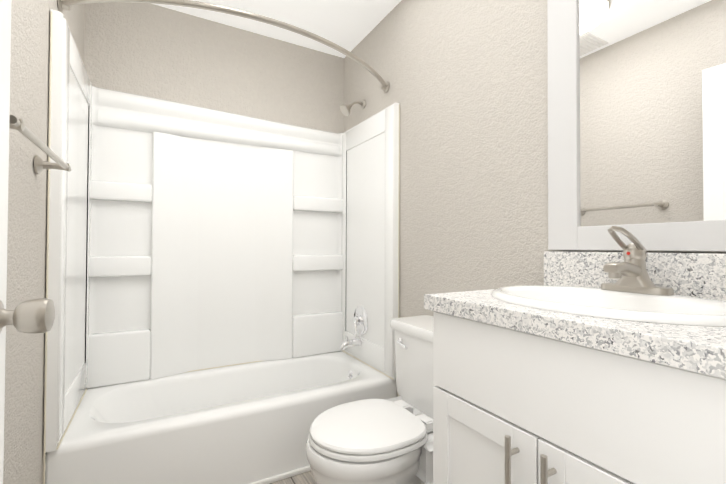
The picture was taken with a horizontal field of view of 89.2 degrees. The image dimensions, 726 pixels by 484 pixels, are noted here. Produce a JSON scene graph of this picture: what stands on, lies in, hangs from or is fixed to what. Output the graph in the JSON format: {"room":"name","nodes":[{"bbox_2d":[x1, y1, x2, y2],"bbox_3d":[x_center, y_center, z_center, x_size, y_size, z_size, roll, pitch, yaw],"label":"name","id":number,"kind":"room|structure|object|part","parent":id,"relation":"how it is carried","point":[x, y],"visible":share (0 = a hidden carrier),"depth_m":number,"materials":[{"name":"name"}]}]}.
{"room":"bathroom","nodes":[
{"label":"bathroom","id":0,"kind":"room"},
{"bbox_2d":[3,0,84,483],"bbox_3d":[-0.903,-0.144,0.811,0.100,2.450,2.695,1,-1,-29],"label":"wall","id":1,"kind":"structure","parent":0,"point":[26,272],"depth_m":1.12,"materials":[{"name":"paint"}]},
{"bbox_2d":[0,0,11,483],"bbox_3d":[-0.428,0.054,0.244,0.042,2.018,0.810,1,-1,-26],"label":"door","id":2,"kind":"structure","parent":1,"relation":"in","point":[5,33],"depth_m":0.60,"materials":[{"name":"white paint"}]},
{"bbox_2d":[0,298,54,333],"bbox_3d":[-0.589,0.117,0.565,0.186,0.064,0.093,1,-1,-26],"label":"door knob","id":3,"kind":"object","parent":2,"relation":"attached to","point":[34,316],"depth_m":0.56,"materials":[{"name":"silver metal"}]},
{"bbox_2d":[9,115,71,173],"bbox_3d":[-0.892,-0.251,0.993,0.088,0.060,0.560,1,-1,-29],"label":"towel rail","id":4,"kind":"object","parent":1,"relation":"attached to","point":[40,163],"visible":0.88,"depth_m":1.01,"materials":[{"name":"silver metal"}]},
{"bbox_2d":[84,2,343,132],"bbox_3d":[-0.830,-0.122,2.338,1.520,2.450,0.100,1,-1,-29],"label":"wall","id":5,"kind":"structure","parent":0,"point":[152,50],"depth_m":2.23,"materials":[{"name":"paint"}]},
{"bbox_2d":[155,0,400,57],"bbox_3d":[-0.191,-1.411,1.225,1.720,0.100,2.695,1,-1,-29],"label":"ceiling","id":6,"kind":"structure","parent":0,"point":[350,25],"depth_m":2.21,"materials":[{"name":"paint"}]},
{"bbox_2d":[270,471,315,483],"bbox_3d":[-0.201,1.139,1.188,1.720,0.100,2.695,1,-1,-29],"label":"floor","id":7,"kind":"structure","parent":0,"point":[306,477],"depth_m":1.69,"materials":[{"name":"wood"}]},
{"bbox_2d":[43,9,399,483],"bbox_3d":[-0.629,0.080,1.976,1.514,2.038,0.719,1,-1,-29],"label":"tub","id":8,"kind":"object","parent":7,"relation":"on","point":[222,290],"visible":0.94,"depth_m":2.04,"materials":[{"name":"white plastic"}]},
{"bbox_3d":[-0.461,1.084,1.654,1.512,0.022,0.016,1,-1,-29],"label":"trim","id":9,"kind":"part","parent":8,"relation":"part of","materials":[{"name":"white"}]},
{"bbox_2d":[306,315,436,483],"bbox_3d":[0.130,0.738,1.415,0.716,0.772,0.512,1,-1,-29],"label":"toilet","id":10,"kind":"object","parent":7,"relation":"on","point":[378,441],"visible":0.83,"depth_m":1.29,"materials":[{"name":"white ceramic"}]},
{"bbox_3d":[0.028,0.681,1.359,0.461,0.056,0.376,1,-1,-29],"label":"seat","id":11,"kind":"part","parent":10,"relation":"part of","materials":[{"name":"white plastic"}]},
{"bbox_3d":[0.169,0.442,1.607,0.032,0.033,0.092,1,-1,-29],"label":"lever","id":12,"kind":"part","parent":10,"relation":"part of","materials":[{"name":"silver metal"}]},
{"bbox_3d":[0.341,0.532,1.536,0.224,0.357,0.512,1,-1,-29],"label":"tank","id":13,"kind":"part","parent":10,"relation":"part of","materials":[{"name":"white ceramic"}]},
{"bbox_2d":[424,226,725,483],"bbox_3d":[0.607,0.522,0.735,0.557,1.128,0.894,1,-1,-29],"label":"bathroom vanity","id":14,"kind":"object","parent":7,"relation":"on","point":[593,368],"visible":1,"depth_m":0.71,"materials":[{"name":"white paint"}]},
{"bbox_2d":[424,289,725,378],"bbox_3d":[0.618,0.161,0.746,0.536,0.040,0.894,1,-1,-29],"label":"countertop","id":15,"kind":"structure","parent":14,"relation":"on","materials":[{"name":"stone"}]},
{"bbox_2d":[491,285,725,325],"bbox_3d":[0.562,0.204,0.859,0.430,0.156,0.544,1,-1,-29],"label":"sink","id":16,"kind":"object","parent":15,"relation":"in","point":[626,305],"depth_m":0.84,"materials":[{"name":"white ceramic"}]},
{"bbox_2d":[601,226,673,295],"bbox_3d":[0.669,0.044,0.932,0.157,0.167,0.160,1,-1,-29],"label":"faucet","id":17,"kind":"object","parent":15,"relation":"on","point":[632,274],"depth_m":0.92,"materials":[{"name":"silver metal"}]},
{"bbox_2d":[344,0,725,396],"bbox_3d":[0.511,-0.128,1.602,0.100,2.450,2.695,1,-1,-29],"label":"wall","id":18,"kind":"structure","parent":0,"point":[467,80],"depth_m":1.62,"materials":[{"name":"paint"}]},
{"bbox_2d":[58,0,388,92],"bbox_3d":[-0.456,-0.925,1.686,1.524,0.064,0.334,1,-1,-29],"label":"shower curtain rod","id":19,"kind":"object","parent":18,"relation":"attached to","point":[63,5],"visible":1,"depth_m":1.49,"materials":[{"name":"silver metal"}]},
{"bbox_2d":[544,251,725,300],"bbox_3d":[0.843,0.085,0.873,0.020,0.116,0.894,1,-1,-29],"label":"backsplash","id":20,"kind":"structure","parent":18,"relation":"attached to","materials":[{"name":"stone"}]},
{"bbox_2d":[547,0,725,250],"bbox_3d":[0.848,-0.475,0.879,0.020,0.994,0.868,1,-1,-29],"label":"mirror","id":21,"kind":"object","parent":18,"relation":"attached to","point":[637,119],"visible":0.94,"depth_m":1.02,"materials":[{"name":"mirror"}]}
]}

